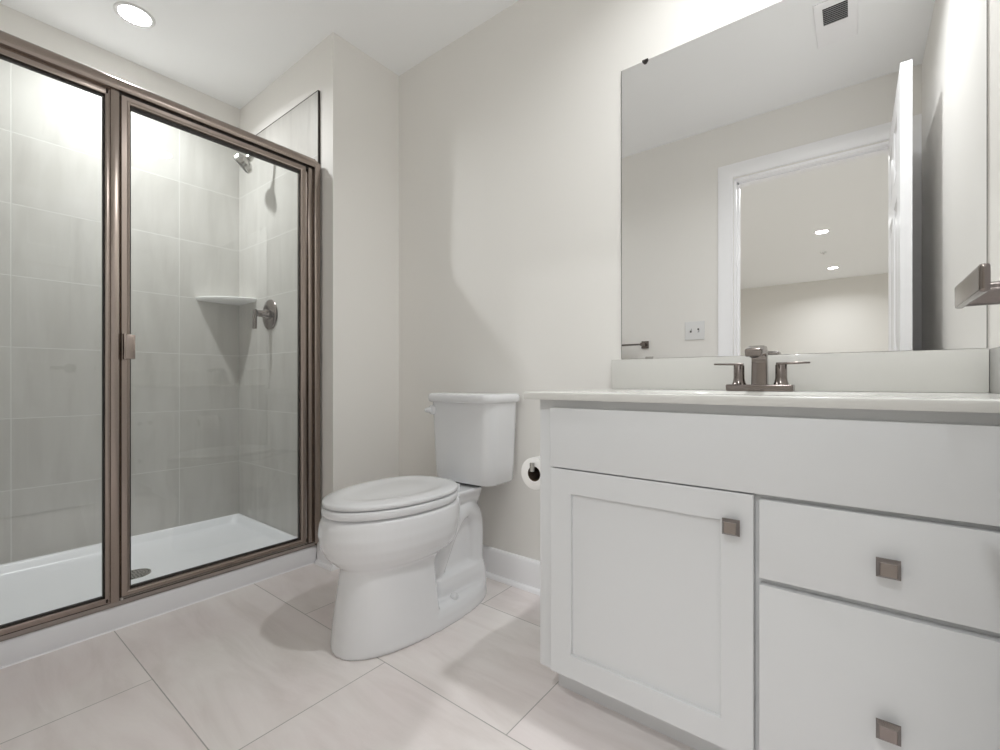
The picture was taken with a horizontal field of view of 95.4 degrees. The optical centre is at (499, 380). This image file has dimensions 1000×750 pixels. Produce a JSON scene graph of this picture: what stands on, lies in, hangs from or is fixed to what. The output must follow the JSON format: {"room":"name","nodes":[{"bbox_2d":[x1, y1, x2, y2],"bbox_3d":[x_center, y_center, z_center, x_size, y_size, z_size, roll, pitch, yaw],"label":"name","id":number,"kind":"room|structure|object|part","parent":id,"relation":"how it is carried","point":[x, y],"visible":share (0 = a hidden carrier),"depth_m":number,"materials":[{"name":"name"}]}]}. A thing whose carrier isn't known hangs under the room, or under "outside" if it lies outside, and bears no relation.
{"room":"bathroom","nodes":[
{"label":"bathroom","id":0,"kind":"room"},
{"bbox_2d":[0,3,239,127],"bbox_3d":[-1.925,-0.368,2.228,0.108,2.440,1.180,0,0,38],"label":"wall","id":1,"kind":"structure","parent":0,"point":[13,22],"depth_m":2.20,"materials":[{"name":"beige paint"}]},
{"bbox_2d":[0,59,238,564],"bbox_3d":[-1.879,-0.282,2.192,0.010,2.149,1.160,0,0,38],"label":"tiled wall","id":2,"kind":"structure","parent":1,"relation":"attached to","point":[185,185],"depth_m":2.13,"materials":[{"name":"grey tile"}]},
{"bbox_2d":[196,296,256,305],"bbox_3d":[-1.499,-0.447,2.491,0.222,0.020,0.222,0,0,38],"label":"corner shelf","id":3,"kind":"object","parent":2,"relation":"attached to","point":[231,300],"visible":1,"depth_m":2.47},
{"bbox_2d":[0,0,518,108],"bbox_3d":[-2.094,-1.628,-1.011,6.100,0.080,7.460,0,0,38],"label":"ceiling","id":4,"kind":"structure","parent":0,"point":[229,52],"depth_m":2.06,"materials":[{"name":"white paint"}]},
{"bbox_2d":[113,1,155,27],"bbox_3d":[-1.585,-1.585,1.974,0.144,0.006,0.144,0,0,38],"label":"recessed light","id":5,"kind":"object","parent":4,"relation":"in","point":[131,13],"visible":1,"depth_m":1.97,"materials":[{"name":"white plastic"}]},
{"bbox_2d":[118,5,150,25],"bbox_3d":[-1.585,-1.587,1.974,0.113,0.004,0.113,0,0,38],"label":"diffuser","id":6,"kind":"object","parent":5,"relation":"attached to","point":[135,15],"depth_m":1.97,"materials":[{"name":"white plastic"}]},
{"bbox_2d":[240,32,398,559],"bbox_3d":[-1.035,-0.368,2.587,1.072,2.440,0.480,0,0,38],"label":"wall","id":7,"kind":"structure","parent":0,"point":[359,96],"depth_m":2.18,"materials":[{"name":"beige paint"}]},
{"bbox_2d":[239,91,317,545],"bbox_3d":[-1.182,-0.282,2.392,0.844,2.149,0.010,0,0,38],"label":"tiled wall","id":8,"kind":"structure","parent":7,"relation":"attached to","point":[268,194],"depth_m":2.40,"materials":[{"name":"grey tile"}]},
{"bbox_2d":[232,153,253,173],"bbox_3d":[-1.268,-1.133,2.341,0.194,0.149,0.104,0,0,-43],"label":"sprayer","id":9,"kind":"object","parent":8,"relation":"attached to","point":[244,162],"visible":0.53,"depth_m":2.28,"materials":[{"name":"silver metal"}]},
{"bbox_2d":[252,299,277,329],"bbox_3d":[-1.246,-0.350,2.378,0.160,0.162,0.088,0,0,38],"label":"shower valve","id":10,"kind":"object","parent":8,"relation":"attached to","point":[269,314],"visible":1,"depth_m":2.38,"materials":[{"name":"silver metal"}]},
{"bbox_3d":[-1.268,-0.320,2.350,0.022,0.102,0.016,0,0,38],"label":"lever","id":11,"kind":"part","parent":10,"relation":"part of","materials":[{"name":"silver metal"}]},
{"bbox_2d":[256,90,319,163],"bbox_3d":[-1.181,-0.294,2.390,0.848,2.132,0.011,0,0,38],"label":"trim","id":12,"kind":"structure","parent":8,"relation":"attached to","point":[317,90],"depth_m":2.13,"materials":[{"name":"metal"}]},
{"bbox_2d":[315,542,331,570],"bbox_3d":[-0.801,0.789,2.083,0.137,0.125,0.027,0,0,38],"label":"baseboard","id":13,"kind":"structure","parent":7,"relation":"attached to","point":[321,561],"depth_m":2.09,"materials":[{"name":"white paint"}]},
{"bbox_2d":[331,564,338,570],"bbox_3d":[-0.640,0.789,2.200,0.027,0.125,0.407,0,0,38],"label":"baseboard","id":14,"kind":"structure","parent":7,"relation":"attached to","point":[333,567],"depth_m":2.05,"materials":[{"name":"white paint"}]},
{"bbox_2d":[0,563,694,749],"bbox_3d":[-0.525,0.892,1.405,3.330,0.080,1.720,0,0,38],"label":"floor","id":15,"kind":"structure","parent":0,"point":[254,666],"depth_m":1.26,"materials":[{"name":"tile"}]},
{"bbox_2d":[0,513,316,668],"bbox_3d":[-1.544,0.813,1.932,0.838,0.083,1.157,0,0,38],"label":"shower pan","id":16,"kind":"object","parent":15,"relation":"on","point":[41,584],"visible":0.63,"depth_m":1.90,"materials":[{"name":"white plastic"}]},
{"bbox_2d":[0,30,320,641],"bbox_3d":[-1.217,-0.127,1.677,0.099,1.797,1.157,0,0,38],"label":"shower door frame","id":17,"kind":"structure","parent":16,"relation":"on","point":[120,98],"depth_m":1.56,"materials":[{"name":"brown metal"}]},
{"bbox_3d":[-1.434,-0.118,1.385,0.029,1.728,0.373,0,0,38],"label":"fixed panel frame","id":18,"kind":"part","parent":17,"relation":"part of","materials":[{"name":"clear glass"}]},
{"bbox_3d":[-1.313,-0.117,1.541,0.043,1.729,0.028,0,0,38],"label":"post","id":19,"kind":"part","parent":17,"relation":"part of","materials":[{"name":"brown metal"}]},
{"bbox_3d":[-1.269,-0.116,1.553,0.028,0.092,0.034,0,0,38],"label":"pull handle","id":20,"kind":"part","parent":17,"relation":"part of","materials":[{"name":"brown metal"}]},
{"bbox_3d":[-1.220,-1.004,1.661,0.062,0.044,1.129,0,0,38],"label":"header rail","id":21,"kind":"part","parent":17,"relation":"part of","materials":[{"name":"brown metal"}]},
{"bbox_3d":[-1.098,-0.119,1.817,0.031,1.718,0.668,0,0,38],"label":"shower door","id":22,"kind":"part","parent":17,"relation":"part of","materials":[{"name":"clear glass"}]},
{"bbox_2d":[318,392,519,660],"bbox_3d":[-0.292,0.451,1.690,0.390,0.802,0.780,0,0,38],"label":"toilet","id":23,"kind":"object","parent":15,"relation":"on","point":[407,551],"visible":1,"depth_m":1.51,"materials":[{"name":"white ceramic"}]},
{"bbox_3d":[-0.378,0.412,1.583,0.356,0.026,0.494,0,0,38],"label":"seat","id":24,"kind":"part","parent":23,"relation":"part of","materials":[{"name":"white plastic"}]},
{"bbox_3d":[-0.376,0.385,1.585,0.353,0.021,0.496,0,0,38],"label":"seat lid","id":25,"kind":"part","parent":23,"relation":"part of","materials":[{"name":"white plastic"}]},
{"bbox_3d":[-0.327,0.637,1.658,0.375,0.430,0.688,0,0,38],"label":"bowl","id":26,"kind":"part","parent":23,"relation":"part of","materials":[{"name":"white ceramic"}]},
{"bbox_3d":[-0.290,0.121,1.906,0.049,0.043,0.038,0,0,38],"label":"flush lever","id":27,"kind":"part","parent":23,"relation":"part of","materials":[{"name":"white plastic"}]},
{"bbox_3d":[-0.114,0.069,1.895,0.361,0.038,0.232,0,0,38],"label":"tank lid","id":28,"kind":"part","parent":23,"relation":"part of","materials":[{"name":"white ceramic"}]},
{"bbox_3d":[-0.112,0.248,1.898,0.342,0.332,0.203,0,0,38],"label":"tank","id":29,"kind":"part","parent":23,"relation":"part of","materials":[{"name":"white ceramic"}]},
{"bbox_2d":[540,399,999,749],"bbox_3d":[0.618,0.450,1.110,0.920,0.804,0.577,0,0,38],"label":"vanity cabinet","id":30,"kind":"object","parent":15,"relation":"on","point":[713,577],"visible":0.93,"depth_m":0.86,"materials":[{"name":"grey paint"}]},
{"bbox_2d":[530,462,537,471],"bbox_3d":[0.162,0.254,1.335,0.076,0.046,0.162,0,0,38],"label":"toilet paper holder","id":31,"kind":"object","parent":30,"relation":"attached to","point":[532,468],"visible":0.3,"depth_m":1.29,"materials":[{"name":"silver metal"}]},
{"bbox_2d":[521,456,539,489],"bbox_3d":[0.128,0.267,1.343,0.092,0.092,0.100,0,0,38],"label":"toilet paper roll","id":32,"kind":"object","parent":31,"relation":"on","point":[531,479],"visible":0.4,"depth_m":1.32,"materials":[{"name":"white paper"}]},
{"bbox_3d":[0.315,0.479,1.026,0.458,0.516,0.019,0,0,38],"label":"door","id":33,"kind":"part","parent":30,"relation":"part of","materials":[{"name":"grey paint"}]},
{"bbox_3d":[0.453,0.285,0.890,0.032,0.032,0.027,0,0,38],"label":"knob","id":34,"kind":"part","parent":30,"relation":"part of","materials":[{"name":"silver metal"}]},
{"bbox_2d":[524,347,999,412],"bbox_3d":[0.611,0.045,1.124,0.950,0.238,0.564,0,0,38],"label":"countertop","id":35,"kind":"structure","parent":30,"relation":"on","point":[963,380],"depth_m":1.13,"materials":[{"name":"white stone"}]},
{"bbox_2d":[714,345,810,391],"bbox_3d":[0.691,-0.033,1.222,0.232,0.123,0.133,0,0,38],"label":"faucet","id":36,"kind":"object","parent":35,"relation":"on","point":[758,355],"visible":1,"depth_m":1.24,"materials":[{"name":"silver metal"}]},
{"bbox_3d":[0.654,-0.046,1.300,0.076,0.008,0.017,0,0,38],"label":"handle","id":37,"kind":"part","parent":36,"relation":"part of","materials":[{"name":"silver metal"}]},
{"bbox_3d":[0.675,-0.015,1.284,0.041,0.057,0.041,0,0,38],"label":"handle","id":38,"kind":"part","parent":36,"relation":"part of","materials":[{"name":"silver metal"}]},
{"bbox_3d":[0.689,-0.037,1.219,0.039,0.114,0.126,0,0,38],"label":"spout","id":39,"kind":"part","parent":36,"relation":"part of","materials":[{"name":"silver metal"}]},
{"bbox_3d":[0.715,0.019,1.253,0.160,0.018,0.054,0,0,38],"label":"plate","id":40,"kind":"part","parent":36,"relation":"part of","materials":[{"name":"silver metal"}]},
{"bbox_3d":[0.755,-0.015,1.222,0.041,0.057,0.041,0,0,38],"label":"handle","id":41,"kind":"part","parent":36,"relation":"part of","materials":[{"name":"silver metal"}]},
{"bbox_3d":[0.776,-0.046,1.205,0.076,0.008,0.017,0,0,38],"label":"handle","id":42,"kind":"part","parent":36,"relation":"part of","materials":[{"name":"silver metal"}]},
{"bbox_3d":[0.466,0.143,0.908,0.844,0.150,0.019,0,0,38],"label":"drawer","id":43,"kind":"part","parent":30,"relation":"part of","materials":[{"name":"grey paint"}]},
{"bbox_3d":[0.651,0.564,0.764,0.376,0.347,0.019,0,0,38],"label":"drawer","id":44,"kind":"part","parent":30,"relation":"part of","materials":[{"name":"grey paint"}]},
{"bbox_3d":[0.651,0.303,0.764,0.376,0.150,0.019,0,0,38],"label":"drawer","id":45,"kind":"part","parent":30,"relation":"part of","materials":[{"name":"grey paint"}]},
{"bbox_3d":[0.638,0.575,0.747,0.032,0.032,0.027,0,0,38],"label":"knob","id":46,"kind":"part","parent":30,"relation":"part of","materials":[{"name":"silver metal"}]},
{"bbox_3d":[0.638,0.307,0.747,0.032,0.032,0.027,0,0,38],"label":"knob","id":47,"kind":"part","parent":30,"relation":"part of","materials":[{"name":"silver metal"}]},
{"bbox_2d":[399,0,999,560],"bbox_3d":[0.396,-0.368,1.715,2.258,2.440,0.100,0,0,38],"label":"wall","id":48,"kind":"structure","parent":0,"point":[510,132],"depth_m":1.88,"materials":[{"name":"beige paint"}]},
{"bbox_2d":[483,545,539,595],"bbox_3d":[-0.051,0.789,1.982,1.224,0.125,0.027,0,0,38],"label":"baseboard","id":49,"kind":"structure","parent":48,"relation":"attached to","point":[518,571],"depth_m":1.90,"materials":[{"name":"white paint"}]},
{"bbox_2d":[612,349,988,392],"bbox_3d":[0.771,-0.023,1.345,0.931,0.103,0.018,0,0,38],"label":"backsplash","id":50,"kind":"structure","parent":48,"relation":"attached to","point":[963,370],"depth_m":1.22,"materials":[{"name":"white stone"}]},
{"bbox_2d":[621,0,986,358],"bbox_3d":[0.787,-0.590,1.341,0.899,1.028,0.008,0,0,38],"label":"wall mirror","id":51,"kind":"object","parent":48,"relation":"attached to","point":[798,176],"visible":0.99,"depth_m":1.28,"materials":[{"name":"mirror"}]},
{"bbox_2d":[955,263,999,308],"bbox_3d":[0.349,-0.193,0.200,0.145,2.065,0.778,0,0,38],"label":"towel bar","id":52,"kind":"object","parent":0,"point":[977,289],"depth_m":0.41,"materials":[{"name":"silver metal"}]}
]}

